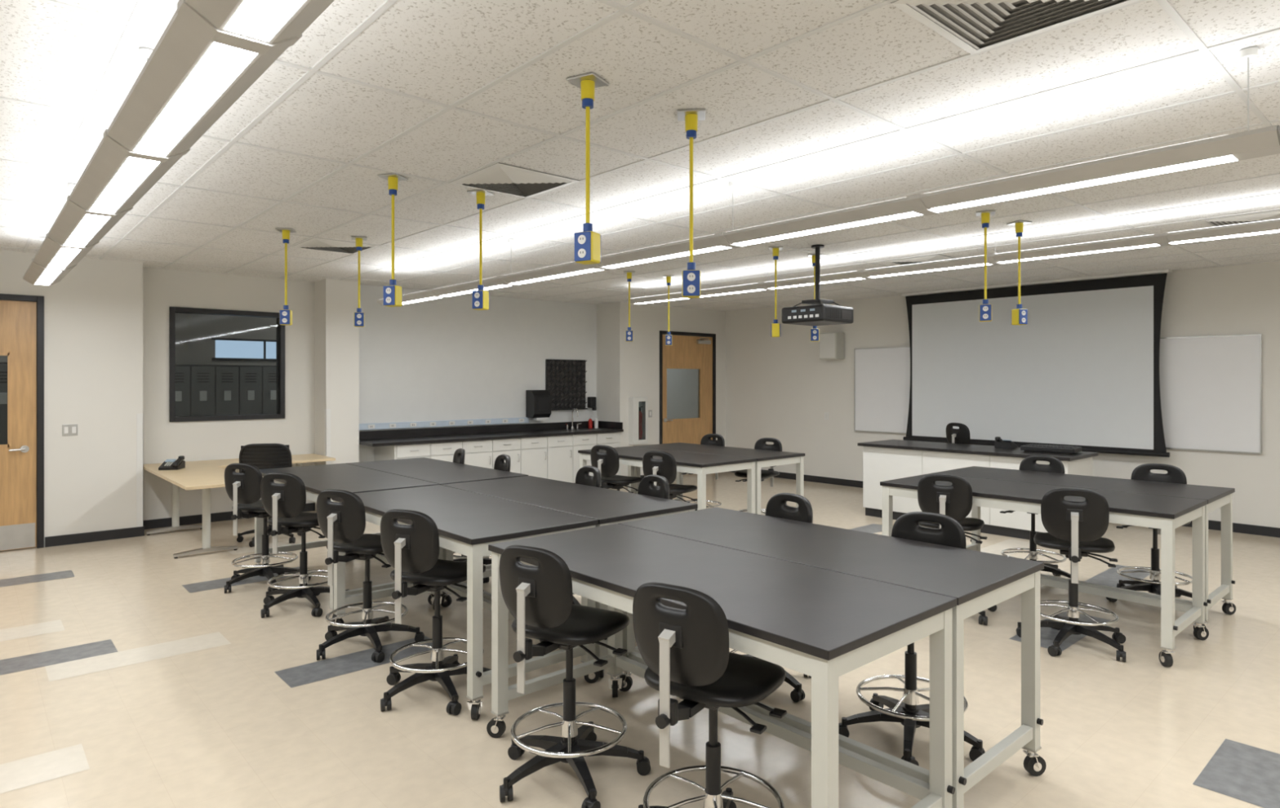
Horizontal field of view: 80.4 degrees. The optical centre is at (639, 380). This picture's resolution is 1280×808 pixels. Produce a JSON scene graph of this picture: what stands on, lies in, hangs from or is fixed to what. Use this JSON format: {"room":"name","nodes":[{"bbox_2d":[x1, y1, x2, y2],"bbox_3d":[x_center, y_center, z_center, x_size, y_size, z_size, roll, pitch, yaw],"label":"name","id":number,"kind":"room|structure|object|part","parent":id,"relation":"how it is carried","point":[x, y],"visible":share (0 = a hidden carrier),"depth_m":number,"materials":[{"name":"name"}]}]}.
{"room":"science classroom","nodes":[
{"label":"science classroom","id":0,"kind":"room"},
{"bbox_2d":[0,249,142,546],"bbox_3d":[-6.822,0.200,6.745,4.020,2.900,0.150,0,0,-42],"label":"wall door","id":1,"kind":"structure","parent":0,"point":[93,317],"depth_m":7.73,"materials":[{"name":"paint"}]},
{"bbox_2d":[0,293,44,548],"bbox_3d":[-6.330,0.410,7.151,1.094,2.480,0.140,0,0,-42],"label":"door frame","id":2,"kind":"structure","parent":1,"relation":"attached to","point":[39,300],"depth_m":7.44,"materials":[{"name":"metal"}]},
{"bbox_2d":[0,300,36,551],"bbox_3d":[-6.315,0.435,7.134,0.978,2.410,0.055,0,0,-42],"label":"leaf","id":3,"kind":"object","parent":2,"relation":"attached to","point":[18,319],"visible":1,"depth_m":7.36,"materials":[{"name":"brown wood"}]},
{"bbox_2d":[8,445,29,453],"bbox_3d":[-6.015,0.670,7.331,0.156,0.070,0.071,0,0,-42],"label":"door handle","id":4,"kind":"object","parent":3,"relation":"attached to","point":[24,449],"depth_m":7.35,"materials":[{"name":"metal"}]},
{"bbox_2d":[62,424,77,435],"bbox_3d":[-5.733,0.500,7.612,0.125,0.115,0.009,0,0,-42],"label":"light switch","id":5,"kind":"object","parent":1,"relation":"attached to","point":[67,429],"visible":1,"depth_m":7.61,"materials":[{"name":"plastic"}]},
{"bbox_2d":[44,526,144,547],"bbox_3d":[-5.571,1.600,7.754,0.830,0.100,0.012,0,0,-42],"label":"baseboard","id":6,"kind":"structure","parent":1,"relation":"attached to","point":[58,540],"depth_m":7.73,"materials":[{"name":"rubber"}]},
{"bbox_2d":[137,413,143,527],"bbox_3d":[-5.310,0.950,8.030,0.058,1.200,0.058,0,0,-42],"label":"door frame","id":7,"kind":"structure","parent":1,"relation":"attached to","point":[140,416],"depth_m":8.01,"materials":[{"name":"white plastic"}]},
{"bbox_2d":[0,312,275,365],"bbox_3d":[-5.445,0.200,11.866,12.900,2.900,0.150,0,0,-42],"label":"wall","id":8,"kind":"structure","parent":0,"point":[194,344],"depth_m":11.04,"materials":[{"name":"paint"}]},
{"bbox_2d":[211,337,275,361],"bbox_3d":[-5.703,-0.455,11.518,1.450,0.330,0.025,0,0,-42],"label":"window","id":9,"kind":"structure","parent":8,"relation":"in","point":[226,349],"depth_m":11.32,"materials":[{"name":"glass"}]},
{"bbox_2d":[142,267,315,520],"bbox_3d":[-4.874,0.200,9.007,1.900,2.900,0.175,0,0,-42],"label":"wall window","id":10,"kind":"structure","parent":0,"point":[164,440],"depth_m":8.84,"materials":[{"name":"paint"}]},
{"bbox_3d":[-4.892,-0.180,8.990,1.230,1.300,0.175,0,0,-42],"label":"frame","id":11,"kind":"part","parent":10,"relation":"part of","materials":[{"name":"black metal"}]},
{"bbox_2d":[359,284,596,462],"bbox_3d":[-2.318,0.200,11.241,4.070,2.900,0.250,0,0,-42],"label":"wall","id":12,"kind":"structure","parent":0,"point":[442,358],"depth_m":10.85,"materials":[{"name":"white paint"}]},
{"bbox_2d":[359,417,528,430],"bbox_3d":[-2.696,0.608,10.704,2.650,0.085,0.047,0,0,-42],"label":"channel","id":13,"kind":"object","parent":12,"relation":"attached to","point":[371,426],"visible":0.97,"depth_m":10.59,"materials":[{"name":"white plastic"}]},
{"bbox_2d":[525,390,551,420],"bbox_3d":[-1.552,0.380,11.600,0.310,0.460,0.234,0,0,-42],"label":"paper towel dispenser","id":14,"kind":"object","parent":12,"relation":"attached to","point":[538,402],"visible":1,"depth_m":11.51,"materials":[{"name":"black plastic"}]},
{"bbox_2d":[545,359,587,410],"bbox_3d":[-1.149,0.070,12.034,0.770,0.800,0.120,0,0,-42],"label":"drying rack","id":15,"kind":"object","parent":12,"relation":"attached to","point":[565,380],"visible":0.98,"depth_m":12.05,"materials":[{"name":"black plastic"}]},
{"bbox_2d":[587,396,596,410],"bbox_3d":[-0.775,0.380,12.359,0.120,0.220,0.139,0,0,-42],"label":"soap dispenser","id":16,"kind":"object","parent":12,"relation":"attached to","point":[591,400],"visible":1,"depth_m":12.33,"materials":[{"name":"black plastic"}]},
{"bbox_2d":[596,302,613,422],"bbox_3d":[-0.595,0.200,12.480,0.150,2.900,0.700,0,0,-42],"label":"wall","id":17,"kind":"structure","parent":0,"point":[605,312],"depth_m":12.34,"materials":[{"name":"paint"}]},
{"bbox_2d":[0,0,1279,311],"bbox_3d":[-0.396,-1.300,6.219,13.200,0.100,15.300,0,0,-42],"label":"ceiling","id":18,"kind":"structure","parent":0,"point":[443,51],"depth_m":3.86,"materials":[{"name":"tile"}]},
{"bbox_2d":[22,0,334,285],"bbox_3d":[-1.879,-1.047,2.881,0.268,0.406,10.412,0,0,-42],"label":"linear pendant light","id":19,"kind":"object","parent":18,"relation":"hanging from","point":[209,53],"visible":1,"depth_m":2.36,"materials":[{"name":"metal"}]},
{"bbox_2d":[275,227,296,325],"bbox_3d":[-2.929,-0.852,6.261,0.130,0.790,0.130,0,0,-12],"label":"power outlet","id":20,"kind":"object","parent":18,"relation":"hanging from","point":[285,314],"visible":1,"depth_m":6.24,"materials":[{"name":"metal"}]},
{"bbox_2d":[293,237,379,253],"bbox_3d":[-2.819,-1.240,7.017,0.590,0.015,0.590,0,0,-42],"label":"ceiling vent","id":21,"kind":"object","parent":18,"relation":"in","point":[314,243],"visible":0.95,"depth_m":6.96,"materials":[{"name":"white plastic"}]},
{"bbox_2d":[351,235,367,327],"bbox_3d":[-2.456,-0.857,6.617,0.130,0.780,0.130,0,0,-21],"label":"power outlet","id":22,"kind":"object","parent":18,"relation":"hanging from","point":[358,316],"visible":1,"depth_m":6.59,"materials":[{"name":"metal"}]},
{"bbox_2d":[377,173,408,306],"bbox_3d":[-1.512,-0.850,4.631,0.130,0.794,0.130,0,0,16],"label":"power outlet","id":23,"kind":"object","parent":18,"relation":"hanging from","point":[393,293],"visible":1,"depth_m":4.61,"materials":[{"name":"metal"}]},
{"bbox_2d":[466,189,494,310],"bbox_3d":[-1.055,-0.857,5.013,0.130,0.780,0.130,0,0,20],"label":"power outlet","id":24,"kind":"object","parent":18,"relation":"hanging from","point":[480,298],"visible":0.99,"depth_m":5.00,"materials":[{"name":"metal"}]},
{"bbox_2d":[448,162,579,198],"bbox_3d":[-0.790,-1.240,4.747,0.590,0.015,0.590,0,0,-42],"label":"ceiling vent","id":25,"kind":"object","parent":18,"relation":"in","point":[501,178],"visible":1,"depth_m":4.70,"materials":[{"name":"white metal"}]},
{"bbox_2d":[566,71,608,264],"bbox_3d":[-0.217,-0.867,3.146,0.130,0.760,0.130,0,0,28],"label":"power outlet","id":26,"kind":"object","parent":18,"relation":"hanging from","point":[587,242],"visible":1,"depth_m":3.13,"materials":[{"name":"metal"}]},
{"bbox_2d":[623,271,635,342],"bbox_3d":[-0.122,-0.847,8.704,0.130,0.800,0.130,0,0,-1],"label":"power outlet","id":27,"kind":"object","parent":18,"relation":"hanging from","point":[628,334],"visible":1,"depth_m":8.68,"materials":[{"name":"metal"}]},
{"bbox_2d":[0,0,1279,311],"bbox_3d":[0.471,-1.247,5.250,12.900,0.006,12.400,0,0,-42],"label":"grid","id":28,"kind":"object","parent":18,"relation":"attached to","point":[132,22],"depth_m":4.05,"materials":[{"name":"white metal"}]},
{"bbox_2d":[662,275,674,345],"bbox_3d":[0.343,-0.832,9.053,0.130,0.830,0.130,0,0,2],"label":"power outlet","id":29,"kind":"object","parent":18,"relation":"hanging from","point":[668,338],"visible":1,"depth_m":9.03,"materials":[{"name":"metal"}]},
{"bbox_2d":[677,108,705,297],"bbox_3d":[0.240,-0.817,3.542,0.130,0.860,0.130,0,0,4],"label":"power outlet","id":30,"kind":"object","parent":18,"relation":"hanging from","point":[691,277],"visible":1,"depth_m":3.52,"materials":[{"name":"metal"}]},
{"bbox_2d":[768,246,782,337],"bbox_3d":[1.276,-0.827,7.110,0.130,0.840,0.130,0,0,10],"label":"power outlet","id":31,"kind":"object","parent":18,"relation":"hanging from","point":[775,327],"visible":1,"depth_m":7.09,"materials":[{"name":"metal"}]},
{"bbox_2d":[808,253,815,299],"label":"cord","id":32,"kind":"object","parent":18,"relation":"hanging from","point":[813,255],"depth_m":7.51,"materials":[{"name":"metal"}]},
{"bbox_2d":[810,325,819,341],"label":"power outlet","id":33,"kind":"object","parent":18,"relation":"hanging from","point":[815,333],"depth_m":7.48,"materials":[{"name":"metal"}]},
{"bbox_2d":[782,244,853,326],"bbox_3d":[1.666,-0.887,7.028,0.558,0.725,0.463,0,0,-42],"label":"ceiling projector","id":34,"kind":"object","parent":18,"relation":"hanging from","point":[820,313],"depth_m":6.90,"materials":[{"name":"black plastic"}]},
{"bbox_2d":[376,47,1279,306],"bbox_3d":[-0.261,-1.047,5.723,0.268,0.406,7.892,0,0,-42],"label":"linear pendant light","id":35,"kind":"object","parent":18,"relation":"hanging from","point":[1264,141],"visible":0.85,"depth_m":3.63,"materials":[{"name":"metal"}]},
{"bbox_2d":[884,253,956,265],"bbox_3d":[2.958,-1.240,7.876,0.590,0.015,0.590,0,0,-42],"label":"ceiling vent","id":36,"kind":"object","parent":18,"relation":"in","point":[936,257],"visible":0.66,"depth_m":7.75,"materials":[{"name":"white metal"}]},
{"bbox_2d":[627,218,1279,304],"bbox_3d":[3.062,-1.132,6.628,0.268,0.236,9.412,0,0,-42],"label":"linear pendant light","id":37,"kind":"object","parent":18,"relation":"hanging from","point":[1272,226],"visible":0.94,"depth_m":6.40,"materials":[{"name":"metal"}]},
{"bbox_2d":[975,209,995,321],"bbox_3d":[2.566,-0.842,5.621,0.130,0.810,0.130,0,0,24],"label":"power outlet","id":38,"kind":"object","parent":18,"relation":"hanging from","point":[985,309],"visible":1,"depth_m":5.60,"materials":[{"name":"metal"}]},
{"bbox_2d":[890,0,1140,54],"bbox_3d":[1.243,-1.240,2.473,0.590,0.015,0.590,0,0,-42],"label":"ceiling vent","id":39,"kind":"object","parent":18,"relation":"in","point":[975,26],"visible":1,"depth_m":2.58,"materials":[{"name":"white plastic"}]},
{"bbox_2d":[1006,220,1032,325],"bbox_3d":[2.997,-0.842,5.980,0.130,0.810,0.130,0,0,-17],"label":"power outlet","id":40,"kind":"object","parent":18,"relation":"hanging from","point":[1020,315],"visible":1,"depth_m":5.96,"materials":[{"name":"metal"}]},
{"bbox_2d":[901,268,1172,457],"bbox_3d":[4.892,-0.191,9.726,0.140,2.117,3.240,0,0,-42],"label":"projection screen","id":41,"kind":"object","parent":18,"relation":"hanging from","point":[1082,371],"visible":0.89,"depth_m":9.49,"materials":[{"name":"fabric"}]},
{"bbox_2d":[1198,209,1279,227],"bbox_3d":[4.758,-1.240,5.864,0.590,0.015,0.590,0,0,-42],"label":"ceiling vent","id":42,"kind":"object","parent":18,"relation":"in","point":[1272,215],"visible":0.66,"depth_m":5.80,"materials":[{"name":"white plastic"}]},
{"bbox_2d":[0,471,1279,807],"bbox_3d":[-0.396,1.700,6.219,13.200,0.100,15.300,0,0,-42],"label":"floor","id":43,"kind":"structure","parent":0,"point":[217,726],"depth_m":3.91,"materials":[{"name":"tile"}]},
{"bbox_2d":[0,362,275,444],"bbox_3d":[-5.099,0.715,11.854,7.800,1.870,0.330,0,0,-42],"label":"lockers","id":44,"kind":"object","parent":43,"relation":"on","point":[200,389],"visible":0.11,"depth_m":10.81,"materials":[{"name":"metal"}]},
{"bbox_2d":[143,502,315,529],"bbox_3d":[-4.824,1.600,8.959,1.890,0.100,0.012,0,0,-42],"label":"baseboard","id":45,"kind":"structure","parent":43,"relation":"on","point":[224,516],"depth_m":8.67,"materials":[{"name":"black rubber"}]},
{"bbox_2d":[143,453,335,558],"bbox_3d":[-4.025,1.288,8.058,1.860,0.725,2.340,0,0,-42],"label":"desk","id":46,"kind":"object","parent":43,"relation":"on","point":[205,475],"visible":0.68,"depth_m":7.49,"materials":[{"name":"brown wood"}]},
{"bbox_2d":[158,455,185,470],"bbox_3d":[-4.879,0.861,7.891,0.180,0.127,0.224,0,0,-12],"label":"desk phone","id":47,"kind":"object","parent":46,"relation":"on","point":[179,464],"visible":1,"depth_m":7.86,"materials":[{"name":"black plastic"}]},
{"bbox_2d":[224,462,311,593],"bbox_3d":[-3.046,1.146,6.112,0.609,1.008,0.649,0,0,15],"label":"stool","id":48,"kind":"object","parent":43,"relation":"on","point":[242,489],"visible":0.8,"depth_m":5.90,"materials":[{"name":"black plastic"}]},
{"bbox_2d":[236,443,301,547],"bbox_3d":[-3.805,1.138,7.789,0.632,1.023,0.630,0,0,-14],"label":"chair","id":49,"kind":"object","parent":43,"relation":"on","point":[261,455],"visible":0.43,"depth_m":7.53,"materials":[{"name":"black plastic"}]},
{"bbox_2d":[260,472,349,617],"bbox_3d":[-2.470,1.146,5.512,0.609,1.008,0.649,0,0,11],"label":"stool","id":50,"kind":"object","parent":43,"relation":"on","point":[286,502],"visible":0.84,"depth_m":5.29,"materials":[{"name":"black plastic"}]},
{"bbox_2d":[315,278,359,511],"bbox_3d":[-3.888,0.200,9.637,0.410,2.900,0.550,0,0,-42],"label":"pilaster","id":51,"kind":"object","parent":43,"relation":"on","point":[336,301],"visible":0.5,"depth_m":9.44,"materials":[{"name":"paint"}]},
{"bbox_2d":[324,408,330,464],"bbox_3d":[-3.855,0.950,9.332,0.058,1.200,0.058,0,0,-42],"label":"trim","id":52,"kind":"structure","parent":51,"relation":"attached to","point":[326,411],"depth_m":9.31,"materials":[{"name":"white plastic"}]},
{"bbox_2d":[253,463,438,617],"bbox_3d":[-2.383,1.205,5.999,0.799,0.890,1.873,0,0,-42],"label":"lab table","id":53,"kind":"object","parent":43,"relation":"on","point":[316,479],"visible":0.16,"depth_m":5.85,"materials":[{"name":"metal"}]},
{"bbox_2d":[315,488,424,662],"bbox_3d":[-1.710,1.146,4.694,0.609,1.008,0.649,0,0,21],"label":"stool","id":54,"kind":"object","parent":43,"relation":"on","point":[343,524],"visible":0.91,"depth_m":4.50,"materials":[{"name":"black plastic"}]},
{"bbox_2d":[380,509,491,715],"bbox_3d":[-1.090,1.146,4.001,0.609,1.008,0.649,0,0,22],"label":"stool","id":55,"kind":"object","parent":43,"relation":"on","point":[412,550],"visible":0.86,"depth_m":3.80,"materials":[{"name":"black plastic"}]},
{"bbox_2d":[345,457,528,596],"bbox_3d":[-1.800,1.205,6.521,0.799,0.890,1.873,0,0,-42],"label":"lab table","id":56,"kind":"object","parent":43,"relation":"on","point":[435,471],"visible":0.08,"depth_m":6.38,"materials":[{"name":"metal"}]},
{"bbox_2d":[453,448,466,556],"bbox_3d":[-1.901,1.146,6.996,0.649,1.008,0.609,0,0,-25],"label":"stool","id":57,"kind":"object","parent":43,"relation":"on","point":[459,455],"visible":0.15,"depth_m":7.12,"materials":[{"name":"black plastic"}]},
{"bbox_2d":[330,484,599,719],"bbox_3d":[-1.131,1.205,4.570,0.799,0.890,1.873,0,0,-42],"label":"lab table","id":58,"kind":"object","parent":43,"relation":"on","point":[466,522],"visible":0.56,"depth_m":4.10,"materials":[{"name":"laminate"}]},
{"bbox_2d":[453,453,510,582],"bbox_3d":[-1.381,1.146,6.415,0.649,1.008,0.609,0,0,-29],"label":"stool","id":59,"kind":"object","parent":43,"relation":"on","point":[500,464],"visible":0.3,"depth_m":6.45,"materials":[{"name":"black plastic"}]},
{"bbox_2d":[359,420,623,484],"bbox_3d":[-2.001,1.157,10.887,4.050,0.985,0.699,0,0,-42],"label":"base cabinets","id":60,"kind":"object","parent":43,"relation":"on","point":[548,451],"depth_m":10.80,"materials":[{"name":"laminate"}]},
{"bbox_2d":[564,407,580,429],"bbox_3d":[-1.059,0.603,12.015,0.266,0.342,0.204,0,0,-5],"label":"sink faucet","id":61,"kind":"object","parent":60,"relation":"on","point":[573,409],"visible":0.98,"depth_m":12.02,"materials":[{"name":"silver metal"}]},
{"bbox_2d":[588,417,592,428],"bbox_3d":[-0.797,0.681,12.234,0.064,0.186,0.082,0,0,-42],"label":"soap bottle","id":62,"kind":"object","parent":60,"relation":"on","point":[590,421],"visible":1,"depth_m":12.21,"materials":[{"name":"red plastic"}]},
{"bbox_2d":[594,416,598,428],"bbox_3d":[-0.703,0.681,12.264,0.064,0.186,0.082,0,0,-42],"label":"soap bottle","id":63,"kind":"object","parent":60,"relation":"on","point":[596,420],"visible":1,"depth_m":12.24,"materials":[{"name":"white plastic"}]},
{"bbox_2d":[440,475,697,677],"bbox_3d":[-0.548,1.205,5.091,0.799,0.890,1.873,0,0,-42],"label":"lab table","id":64,"kind":"object","parent":43,"relation":"on","point":[608,506],"visible":0.25,"depth_m":4.84,"materials":[{"name":"metal"}]},
{"bbox_2d":[499,545,650,807],"bbox_3d":[-0.313,1.146,3.156,0.609,1.008,0.649,0,0,31],"label":"stool","id":65,"kind":"object","parent":43,"relation":"on","point":[540,598],"visible":1,"depth_m":2.99,"materials":[{"name":"black plastic"}]},
{"bbox_2d":[572,466,600,604],"bbox_3d":[-0.567,1.146,5.507,0.649,1.008,0.609,0,0,-33],"label":"stool","id":66,"kind":"object","parent":43,"relation":"on","point":[583,477],"visible":0.23,"depth_m":5.65,"materials":[{"name":"black plastic"}]},
{"bbox_2d":[590,444,642,493],"bbox_3d":[-0.238,1.146,7.718,0.609,1.008,0.649,0,0,35],"label":"stool","id":67,"kind":"object","parent":43,"relation":"on","point":[608,463],"visible":0.52,"depth_m":7.50,"materials":[{"name":"black plastic"}]},
{"bbox_2d":[607,475,669,609],"bbox_3d":[-0.087,1.146,4.970,0.649,1.008,0.609,0,0,-33],"label":"stool","id":68,"kind":"object","parent":43,"relation":"on","point":[646,486],"visible":0.18,"depth_m":5.12,"materials":[{"name":"black plastic"}]},
{"bbox_2d":[0,508,1279,807],"bbox_3d":[0.282,1.649,5.685,9.000,0.001,8.300,0,0,-42],"label":"tiles","id":69,"kind":"object","parent":43,"relation":"on","point":[1244,772],"depth_m":4.37,"materials":[{"name":"grey tile"}]},
{"bbox_2d":[577,446,756,513],"bbox_3d":[0.231,1.205,7.787,0.799,0.890,1.873,0,0,-42],"label":"lab table","id":70,"kind":"object","parent":43,"relation":"on","point":[701,464],"visible":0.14,"depth_m":7.33,"materials":[{"name":"metal"}]},
{"bbox_2d":[642,450,697,502],"bbox_3d":[0.272,1.146,7.100,0.609,1.008,0.649,0,0,30],"label":"stool","id":71,"kind":"object","parent":43,"relation":"on","point":[666,467],"visible":0.37,"depth_m":6.87,"materials":[{"name":"black plastic"}]},
{"bbox_2d":[680,433,724,510],"bbox_3d":[0.735,1.146,8.888,0.609,1.008,0.649,0,0,42],"label":"stool","id":72,"kind":"object","parent":43,"relation":"on","point":[706,439],"visible":0.26,"depth_m":9.05,"materials":[{"name":"black plastic"}]},
{"bbox_2d":[632,582,786,807],"bbox_3d":[0.233,1.146,2.599,0.609,1.008,0.649,0,0,34],"label":"stool","id":73,"kind":"object","parent":43,"relation":"on","point":[686,653],"visible":1,"depth_m":2.40,"materials":[{"name":"black plastic"}]},
{"bbox_2d":[634,442,804,514],"bbox_3d":[0.814,1.205,8.308,0.799,0.890,1.873,0,0,-42],"label":"lab table","id":74,"kind":"object","parent":43,"relation":"on","point":[765,458],"visible":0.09,"depth_m":7.86,"materials":[{"name":"metal"}]},
{"bbox_2d":[486,524,956,807],"bbox_3d":[0.202,1.205,3.079,0.799,0.890,1.873,0,0,-42],"label":"lab table","id":75,"kind":"object","parent":43,"relation":"on","point":[824,625],"visible":0.95,"depth_m":2.69,"materials":[{"name":"metal"}]},
{"bbox_2d":[733,437,782,514],"bbox_3d":[1.302,1.146,8.255,0.609,1.008,0.649,0,0,39],"label":"stool","id":76,"kind":"object","parent":43,"relation":"on","point":[760,444],"visible":0.34,"depth_m":8.37,"materials":[{"name":"black plastic"}]},
{"bbox_2d":[729,493,813,702],"bbox_3d":[0.666,1.146,4.129,0.649,1.008,0.609,0,0,-35],"label":"stool","id":77,"kind":"object","parent":43,"relation":"on","point":[776,506],"visible":0.28,"depth_m":4.22,"materials":[{"name":"black plastic"}]},
{"bbox_2d":[617,506,1046,807],"bbox_3d":[0.785,1.205,3.600,0.799,0.890,1.873,0,0,-42],"label":"lab table","id":78,"kind":"object","parent":43,"relation":"on","point":[979,581],"visible":0.54,"depth_m":3.15,"materials":[{"name":"laminate"}]},
{"bbox_2d":[838,511,985,766],"bbox_3d":[1.261,1.146,3.470,0.609,1.008,0.649,0,0,39],"label":"stool","id":79,"kind":"object","parent":43,"relation":"on","point":[905,711],"visible":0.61,"depth_m":3.48,"materials":[{"name":"black plastic"}]},
{"bbox_2d":[917,474,996,625],"bbox_3d":[2.188,1.146,5.392,0.609,1.008,0.649,0,0,30],"label":"stool","id":80,"kind":"object","parent":43,"relation":"on","point":[954,501],"visible":0.41,"depth_m":5.16,"materials":[{"name":"black plastic"}]},
{"bbox_2d":[946,422,970,444],"bbox_3d":[4.184,1.091,9.639,0.651,1.118,0.612,0,0,-28],"label":"stool","id":81,"kind":"object","parent":43,"relation":"on","point":[961,435],"visible":0.34,"depth_m":9.46,"materials":[{"name":"black plastic"}]},
{"bbox_2d":[857,439,1098,539],"bbox_3d":[3.758,1.208,8.632,0.830,0.885,2.380,0,0,-42],"label":"desk","id":82,"kind":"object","parent":43,"relation":"on","point":[886,460],"depth_m":8.56,"materials":[{"name":"laminate"}]},
{"bbox_2d":[994,436,1018,448],"bbox_3d":[4.144,0.701,8.561,0.224,0.127,0.180,0,0,-42],"label":"desk phone","id":83,"kind":"object","parent":82,"relation":"on","point":[998,443],"visible":1,"depth_m":8.50,"materials":[{"name":"black plastic"}]},
{"bbox_2d":[1020,444,1081,453],"bbox_3d":[4.390,0.731,8.083,0.520,0.067,0.300,0,0,44],"label":"keyboard","id":84,"kind":"object","parent":82,"relation":"on","point":[1029,447],"visible":1,"depth_m":7.98,"materials":[{"name":"black plastic"}]},
{"bbox_2d":[1000,455,1070,577],"bbox_3d":[3.272,1.146,6.260,0.609,1.008,0.649,0,0,44],"label":"stool","id":85,"kind":"object","parent":43,"relation":"on","point":[1028,464],"visible":0.39,"depth_m":6.33,"materials":[{"name":"black plastic"}]},
{"bbox_2d":[880,473,1208,666],"bbox_3d":[2.703,1.205,5.248,0.799,0.890,1.873,0,0,-42],"label":"lab table","id":86,"kind":"object","parent":43,"relation":"on","point":[1166,513],"visible":0.58,"depth_m":4.80,"materials":[{"name":"metal"}]},
{"bbox_2d":[1016,488,1125,662],"bbox_3d":[2.689,1.146,4.726,0.609,1.008,0.649,0,0,28],"label":"stool","id":87,"kind":"object","parent":43,"relation":"on","point":[1077,529],"visible":0.95,"depth_m":4.54,"materials":[{"name":"black plastic"}]},
{"bbox_2d":[933,466,1235,630],"bbox_3d":[3.285,1.205,5.769,0.799,0.890,1.873,0,0,-42],"label":"lab table","id":88,"kind":"object","parent":43,"relation":"on","point":[1216,497],"visible":0.36,"depth_m":5.33,"materials":[{"name":"metal"}]},
{"bbox_2d":[1106,463,1191,602],"bbox_3d":[3.845,1.146,5.620,0.609,1.008,0.649,0,0,39],"label":"stool","id":89,"kind":"object","parent":43,"relation":"on","point":[1175,474],"visible":0.56,"depth_m":5.68,"materials":[{"name":"black plastic"}]},
{"bbox_2d":[613,302,724,475],"bbox_3d":[0.565,0.200,12.946,2.500,2.900,0.150,0,0,-42],"label":"wall","id":90,"kind":"structure","parent":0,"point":[636,362],"depth_m":12.47,"materials":[{"name":"paint"}]},
{"bbox_2d":[628,396,648,444],"bbox_3d":[-0.027,0.650,12.243,0.320,0.760,0.109,0,0,-42],"label":"fire extinguisher cabinet","id":91,"kind":"object","parent":90,"relation":"attached to","point":[637,406],"visible":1,"depth_m":12.18,"materials":[{"name":"white metal"}]},
{"bbox_2d":[648,409,652,417],"bbox_3d":[0.170,0.550,12.487,0.080,0.120,0.009,0,0,-42],"label":"light switch","id":92,"kind":"object","parent":90,"relation":"attached to","point":[650,411],"visible":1,"depth_m":12.48,"materials":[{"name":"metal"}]},
{"bbox_2d":[666,261,1279,528],"bbox_3d":[4.468,0.200,10.568,0.150,2.900,15.300,0,0,-42],"label":"wall","id":93,"kind":"structure","parent":0,"point":[780,388],"depth_m":11.66,"materials":[{"name":"paint"}]},
{"bbox_2d":[662,334,712,476],"bbox_3d":[0.816,0.435,13.108,1.254,2.410,0.055,0,0,-42],"label":"leaf","id":94,"kind":"object","parent":93,"relation":"attached to","point":[684,353],"visible":0.75,"depth_m":13.15,"materials":[{"name":"brown wood"}]},
{"bbox_2d":[663,417,672,422],"bbox_3d":[0.477,0.670,12.733,0.156,0.070,0.071,0,0,-42],"label":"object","id":95,"kind":"structure","parent":94,"relation":"attached to","point":[665,420],"depth_m":12.71,"materials":[{"name":"metal"}]},
{"bbox_2d":[696,337,711,344],"bbox_3d":[1.133,-0.688,13.280,0.352,0.095,0.130,0,0,-42],"label":"door closer","id":96,"kind":"object","parent":94,"relation":"attached to","point":[698,341],"depth_m":13.28,"materials":[{"name":"metal"}]},
{"bbox_2d":[659,330,715,444],"bbox_3d":[0.801,0.410,13.124,1.370,2.480,0.140,0,0,-42],"label":"door frame","id":97,"kind":"structure","parent":93,"relation":"attached to","point":[661,332],"depth_m":12.98,"materials":[{"name":"metal"}]},
{"bbox_2d":[824,412,828,419],"bbox_3d":[2.982,0.570,12.110,0.010,0.120,0.080,0,0,-42],"label":"wall outlet","id":98,"kind":"object","parent":93,"relation":"attached to","point":[826,414],"visible":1,"depth_m":12.10,"materials":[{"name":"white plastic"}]},
{"bbox_2d":[818,332,844,359],"bbox_3d":[3.012,-0.540,11.895,0.248,0.420,0.320,0,0,-42],"label":"wall speaker","id":99,"kind":"object","parent":93,"relation":"attached to","point":[831,344],"visible":0.96,"depth_m":11.80},
{"bbox_2d":[729,470,1279,537],"bbox_3d":[5.478,1.600,9.317,0.012,0.100,11.788,0,0,-42],"label":"baseboard","id":100,"kind":"structure","parent":93,"relation":"attached to","point":[1212,525],"depth_m":8.38,"materials":[{"name":"rubber"}]},
{"bbox_2d":[853,333,1262,454],"bbox_3d":[4.961,0.147,9.869,0.043,1.275,4.920,0,0,-42],"label":"whiteboard","id":101,"kind":"object","parent":93,"relation":"attached to","point":[1211,387],"visible":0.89,"depth_m":8.48,"materials":[{"name":"metal"}]}
]}

